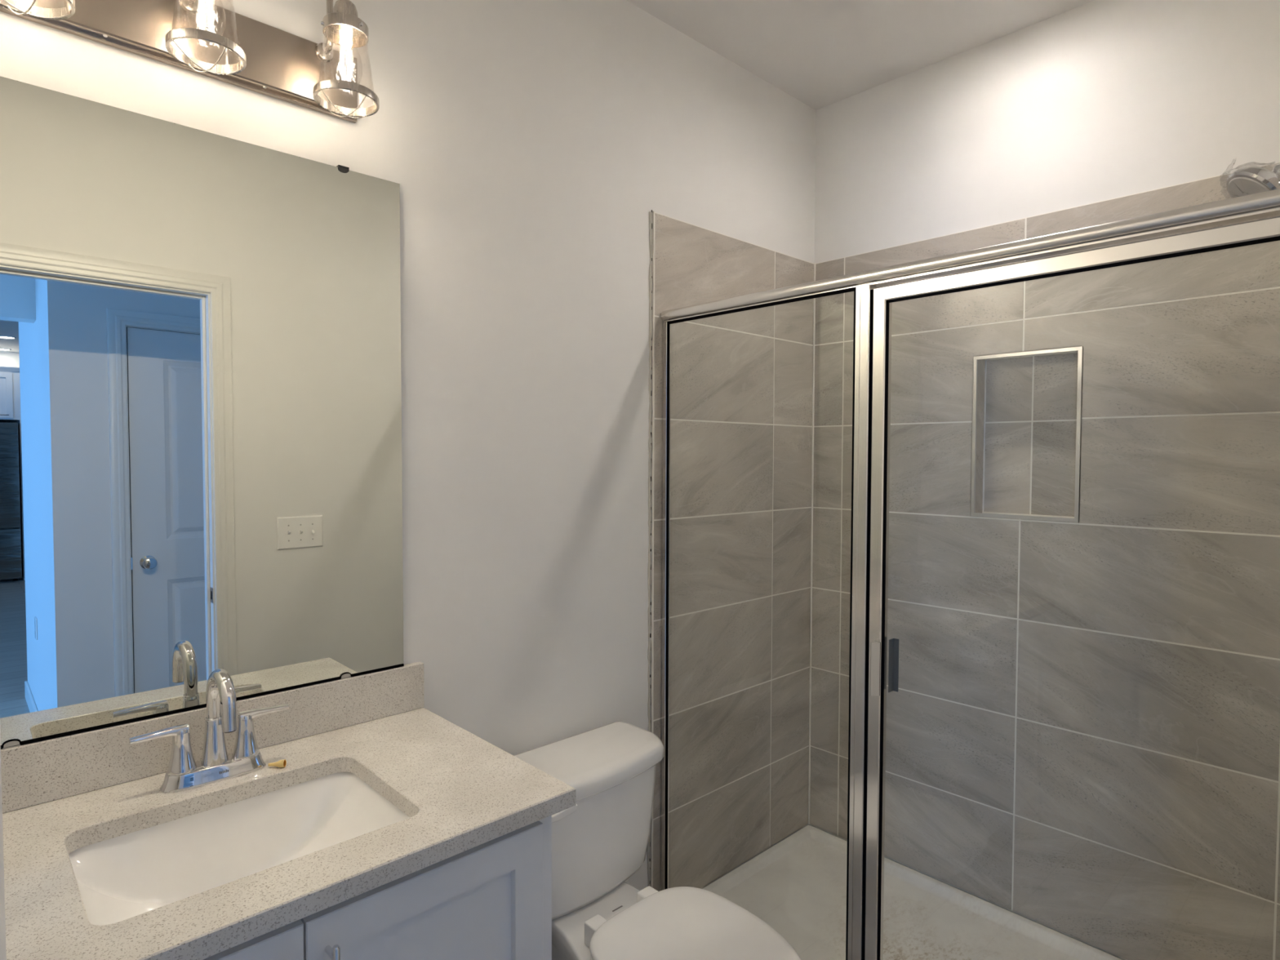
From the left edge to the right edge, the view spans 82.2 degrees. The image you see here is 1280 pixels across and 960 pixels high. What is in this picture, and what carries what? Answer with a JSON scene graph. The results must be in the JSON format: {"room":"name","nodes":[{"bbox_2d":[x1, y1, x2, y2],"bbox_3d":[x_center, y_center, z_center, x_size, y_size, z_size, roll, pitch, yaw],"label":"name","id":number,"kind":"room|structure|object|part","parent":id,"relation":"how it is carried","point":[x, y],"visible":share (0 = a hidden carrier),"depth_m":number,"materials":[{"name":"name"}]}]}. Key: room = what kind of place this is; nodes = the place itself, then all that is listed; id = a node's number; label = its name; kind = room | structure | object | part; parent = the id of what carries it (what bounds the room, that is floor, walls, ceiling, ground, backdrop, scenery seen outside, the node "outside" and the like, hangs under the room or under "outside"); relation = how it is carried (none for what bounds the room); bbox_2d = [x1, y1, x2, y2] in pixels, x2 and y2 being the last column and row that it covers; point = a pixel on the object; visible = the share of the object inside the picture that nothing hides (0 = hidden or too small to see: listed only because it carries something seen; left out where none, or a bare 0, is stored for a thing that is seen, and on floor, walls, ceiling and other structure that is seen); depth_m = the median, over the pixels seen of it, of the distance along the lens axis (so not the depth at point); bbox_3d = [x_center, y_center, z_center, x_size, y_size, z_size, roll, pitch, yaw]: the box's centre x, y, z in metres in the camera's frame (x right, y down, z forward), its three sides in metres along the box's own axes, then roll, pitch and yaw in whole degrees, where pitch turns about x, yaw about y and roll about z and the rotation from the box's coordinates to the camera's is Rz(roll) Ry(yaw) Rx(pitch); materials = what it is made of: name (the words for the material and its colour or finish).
{"room":"bathroom","nodes":[
{"label":"bathroom","id":0,"kind":"room"},
{"bbox_2d":[0,0,816,891],"bbox_3d":[-0.259,0.022,1.978,2.790,2.740,0.114,-2,3,-43],"label":"wall","id":1,"kind":"structure","parent":0,"point":[530,146],"depth_m":2.00,"materials":[{"name":"white paint"}]},
{"bbox_2d":[0,0,379,123],"bbox_3d":[-0.761,-0.861,1.261,0.623,0.339,0.198,-2,3,-43],"label":"vanity light","id":2,"kind":"object","parent":1,"relation":"attached to","point":[203,37],"visible":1,"depth_m":1.35,"materials":[{"name":"silver metal"}]},
{"bbox_3d":[-0.767,-0.939,1.269,0.012,0.183,0.116,-2,3,-43],"label":"arm","id":3,"kind":"part","parent":2,"relation":"part of","materials":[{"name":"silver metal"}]},
{"bbox_3d":[-0.732,-0.785,1.236,0.107,0.135,0.107,-2,3,-43],"label":"lamp shade","id":4,"kind":"part","parent":2,"relation":"part of","materials":[{"name":"clear glass"}]},
{"bbox_3d":[-0.732,-0.795,1.236,0.058,0.104,0.058,-2,3,-43],"label":"bulb","id":5,"kind":"part","parent":2,"relation":"part of","materials":[{"name":"clear glass"}]},
{"bbox_3d":[-0.596,-0.944,1.431,0.012,0.183,0.116,-2,3,-43],"label":"arm","id":6,"kind":"part","parent":2,"relation":"part of","materials":[{"name":"silver metal"}]},
{"bbox_3d":[-0.560,-0.857,1.396,0.025,0.009,0.025,-2,3,-43],"label":"bulb","id":7,"kind":"part","parent":2,"relation":"part of","materials":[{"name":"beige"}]},
{"bbox_3d":[-0.560,-0.790,1.398,0.107,0.135,0.107,-2,3,-43],"label":"lamp shade","id":8,"kind":"part","parent":2,"relation":"part of","materials":[{"name":"clear glass"}]},
{"bbox_2d":[0,75,404,749],"bbox_3d":[-0.827,-0.109,1.352,0.811,1.076,0.015,-2,3,-43],"label":"wall mirror","id":9,"kind":"object","parent":1,"relation":"attached to","point":[201,473],"visible":1,"depth_m":1.34,"materials":[{"name":"silver mirror"}]},
{"bbox_2d":[0,661,424,813],"bbox_3d":[-0.824,0.478,1.373,0.895,0.102,0.019,-2,3,-43],"label":"backsplash","id":10,"kind":"structure","parent":1,"relation":"attached to","point":[36,773],"depth_m":1.33,"materials":[{"name":"stone"}]},
{"bbox_2d":[646,209,654,887],"bbox_3d":[0.031,0.269,2.186,0.020,2.124,0.012,-2,3,-43],"label":"trim","id":11,"kind":"structure","parent":1,"relation":"attached to","point":[651,242],"depth_m":2.18,"materials":[{"name":"white"}]},
{"bbox_2d":[626,0,1093,110],"bbox_3d":[2.148,-1.219,-3.491,6.850,0.120,11.320,-2,3,-43],"label":"ceiling","id":12,"kind":"structure","parent":0,"point":[820,53],"depth_m":2.21,"materials":[{"name":"white paint"}]},
{"bbox_2d":[808,0,1279,959],"bbox_3d":[1.280,0.018,2.236,0.200,2.740,1.634,-2,3,-43],"label":"wall","id":13,"kind":"structure","parent":0,"point":[1082,726],"depth_m":2.10,"materials":[{"name":"tile"}]},
{"bbox_2d":[808,262,815,824],"bbox_3d":[0.647,0.254,2.761,0.006,2.121,0.006,-2,3,-43],"label":"trim","id":14,"kind":"structure","parent":13,"relation":"attached to","point":[814,320],"depth_m":2.76,"materials":[{"name":"white"}]},
{"bbox_2d":[970,346,1083,522],"bbox_3d":[1.192,-0.136,2.244,0.096,0.506,0.310,-2,3,-43],"label":"niche","id":15,"kind":"object","parent":13,"relation":"attached to","point":[1026,435],"visible":0.83,"depth_m":2.29,"materials":[{"name":"tile"}]},
{"bbox_3d":[1.058,-0.138,2.321,0.008,0.504,0.010,-2,3,-43],"label":"trim","id":16,"kind":"part","parent":15,"relation":"part of","materials":[{"name":"silver metal"}]},
{"bbox_3d":[1.159,0.113,2.222,0.008,0.010,0.305,-2,3,-43],"label":"trim","id":17,"kind":"part","parent":15,"relation":"part of","materials":[{"name":"silver metal"}]},
{"bbox_3d":[1.160,-0.380,2.205,0.008,0.010,0.305,-2,3,-43],"label":"trim","id":18,"kind":"part","parent":15,"relation":"part of","materials":[{"name":"silver metal"}]},
{"bbox_3d":[1.260,-0.130,2.107,0.008,0.504,0.010,-2,3,-43],"label":"trim","id":19,"kind":"part","parent":15,"relation":"part of","materials":[{"name":"silver metal"}]},
{"bbox_3d":[2.141,1.609,-3.396,6.850,0.060,11.320,-2,3,-43],"label":"floor","id":20,"kind":"structure","parent":0,"visible":0},
{"bbox_2d":[202,815,551,959],"bbox_3d":[-0.629,0.993,1.181,0.851,0.851,0.588,-2,3,-43],"label":"vanity cabinet","id":21,"kind":"object","parent":20,"relation":"on","point":[491,900],"visible":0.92,"depth_m":1.14,"materials":[{"name":"white paint"}]},
{"bbox_3d":[-0.600,0.956,0.865,0.393,0.716,0.020,-2,3,-43],"label":"door","id":22,"kind":"part","parent":21,"relation":"part of","materials":[{"name":"white paint"}]},
{"bbox_2d":[0,661,576,959],"bbox_3d":[-0.633,0.500,1.172,0.895,0.132,0.574,-2,3,-43],"label":"countertop","id":23,"kind":"structure","parent":21,"relation":"on","point":[460,792],"depth_m":1.21,"materials":[{"name":"stone"}]},
{"bbox_2d":[128,668,288,792],"bbox_3d":[-0.733,0.430,1.281,0.251,0.204,0.144,-2,3,-43],"label":"faucet","id":24,"kind":"object","parent":23,"relation":"on","point":[183,773],"visible":1,"depth_m":1.29,"materials":[{"name":"silver metal"}]},
{"bbox_3d":[-0.822,0.436,1.254,0.084,0.017,0.020,-2,3,-43],"label":"lever","id":25,"kind":"part","parent":24,"relation":"part of","materials":[{"name":"silver metal"}]},
{"bbox_3d":[-0.799,0.468,1.277,0.045,0.074,0.045,-2,3,-43],"label":"handle","id":26,"kind":"part","parent":24,"relation":"part of","materials":[{"name":"silver metal"}]},
{"bbox_3d":[-0.762,0.518,1.314,0.166,0.026,0.061,-2,3,-43],"label":"plate","id":27,"kind":"part","parent":24,"relation":"part of","materials":[{"name":"silver metal"}]},
{"bbox_3d":[-0.762,0.465,1.312,0.043,0.079,0.043,-2,3,-43],"label":"spout","id":28,"kind":"part","parent":24,"relation":"part of","materials":[{"name":"silver metal"}]},
{"bbox_3d":[-0.727,0.378,1.272,0.024,0.099,0.126,-2,3,-43],"label":"spout","id":29,"kind":"part","parent":24,"relation":"part of","materials":[{"name":"silver metal"}]},
{"bbox_3d":[-0.725,0.466,1.347,0.045,0.074,0.045,-2,3,-43],"label":"handle","id":30,"kind":"part","parent":24,"relation":"part of","materials":[{"name":"silver metal"}]},
{"bbox_3d":[-0.701,0.433,1.368,0.084,0.017,0.020,-2,3,-43],"label":"lever","id":31,"kind":"part","parent":24,"relation":"part of","materials":[{"name":"silver metal"}]},
{"bbox_2d":[68,772,409,925],"bbox_3d":[-0.613,0.640,1.154,0.479,0.146,0.358,-2,3,-43],"label":"sink","id":32,"kind":"object","parent":23,"relation":"in","point":[125,877],"visible":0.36,"depth_m":1.25,"materials":[{"name":"white ceramic"}]},
{"bbox_2d":[267,759,286,767],"bbox_3d":[-0.670,0.523,1.352,0.030,0.014,0.014,0,2,-4],"label":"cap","id":33,"kind":"object","parent":23,"relation":"on","point":[281,763],"visible":1,"depth_m":1.35,"materials":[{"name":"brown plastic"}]},
{"bbox_3d":[-0.415,0.693,0.992,0.011,0.140,0.036,-2,3,-43],"label":"handle","id":34,"kind":"part","parent":21,"relation":"part of","materials":[{"name":"silver metal"}]},
{"bbox_3d":[-0.314,0.948,1.135,0.389,0.716,0.020,-2,3,-43],"label":"door","id":35,"kind":"part","parent":21,"relation":"part of","materials":[{"name":"white paint"}]},
{"bbox_2d":[513,720,801,959],"bbox_3d":[0.022,1.050,1.653,0.534,0.706,0.779,-2,3,-43],"label":"toilet","id":36,"kind":"object","parent":20,"relation":"on","point":[598,842],"visible":0.77,"depth_m":1.73,"materials":[{"name":"white ceramic"}]},
{"bbox_3d":[-0.185,0.758,1.679,0.084,0.029,0.032,-2,3,-43],"label":"flush lever","id":37,"kind":"part","parent":36,"relation":"part of","materials":[{"name":"white metal"}]},
{"bbox_3d":[-0.161,0.717,1.838,0.534,0.052,0.241,-2,3,-43],"label":"tank lid","id":38,"kind":"part","parent":36,"relation":"part of","materials":[{"name":"white ceramic"}]},
{"bbox_3d":[-0.166,0.889,1.847,0.510,0.292,0.214,-2,3,-43],"label":"tank","id":39,"kind":"part","parent":36,"relation":"part of","materials":[{"name":"white ceramic"}]},
{"bbox_3d":[0.134,0.994,1.534,0.369,0.019,0.455,-2,3,-43],"label":"seat lid","id":40,"kind":"part","parent":36,"relation":"part of","materials":[{"name":"white plastic"}]},
{"bbox_2d":[702,824,1121,959],"bbox_3d":[0.857,1.347,1.960,0.832,0.097,1.508,-2,3,-43],"label":"shower pan","id":41,"kind":"object","parent":20,"relation":"on","point":[797,886],"visible":0.65,"depth_m":2.29,"materials":[{"name":"plastic"}]},
{"bbox_2d":[660,188,1279,959],"bbox_3d":[0.590,0.411,1.673,0.062,1.792,1.508,-2,3,-43],"label":"shower door frame","id":42,"kind":"structure","parent":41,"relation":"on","point":[873,304],"depth_m":1.70,"materials":[{"name":"silver metal"}]},
{"bbox_3d":[0.527,0.413,1.746,0.033,1.734,0.038,-2,3,-43],"label":"post","id":43,"kind":"part","parent":42,"relation":"part of","materials":[{"name":"silver metal"}]},
{"bbox_3d":[0.543,0.437,1.693,0.020,0.125,0.015,-2,3,-43],"label":"door handle","id":44,"kind":"part","parent":42,"relation":"part of","materials":[{"name":"silver metal"}]},
{"bbox_3d":[0.589,0.432,1.704,0.023,0.124,0.014,-2,3,-43],"label":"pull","id":45,"kind":"part","parent":42,"relation":"part of","materials":[{"name":"grey metal"}]},
{"bbox_3d":[0.596,-0.468,1.647,0.044,0.034,1.508,-2,3,-43],"label":"header rail","id":46,"kind":"part","parent":42,"relation":"part of","materials":[{"name":"silver metal"}]},
{"bbox_3d":[0.820,0.428,1.436,0.030,1.720,0.802,-2,3,-43],"label":"shower door","id":47,"kind":"part","parent":42,"relation":"part of","materials":[{"name":"clear glass"}]},
{"bbox_3d":[1.385,0.303,1.376,0.834,2.121,0.004,-2,3,-43],"label":"wall","id":48,"kind":"structure","parent":0,"visible":0},
{"bbox_2d":[1220,160,1279,216],"bbox_3d":[1.305,-0.609,1.450,0.138,0.159,0.259,-2,3,-43],"label":"showerhead","id":49,"kind":"object","parent":48,"relation":"attached to","point":[1243,181],"visible":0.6,"depth_m":1.47,"materials":[{"name":"silver metal"}]},
{"bbox_3d":[-0.593,0.107,-0.586,6.800,2.740,0.116,-2,3,-43],"label":"wall","id":50,"kind":"structure","parent":0,"visible":0},
{"bbox_2d":[0,737,6,959],"bbox_3d":[-0.335,0.424,0.281,0.098,2.025,0.758,-1,2,-38],"label":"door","id":51,"kind":"structure","parent":50,"relation":"in","point":[2,922],"depth_m":0.59,"materials":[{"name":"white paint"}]}
]}

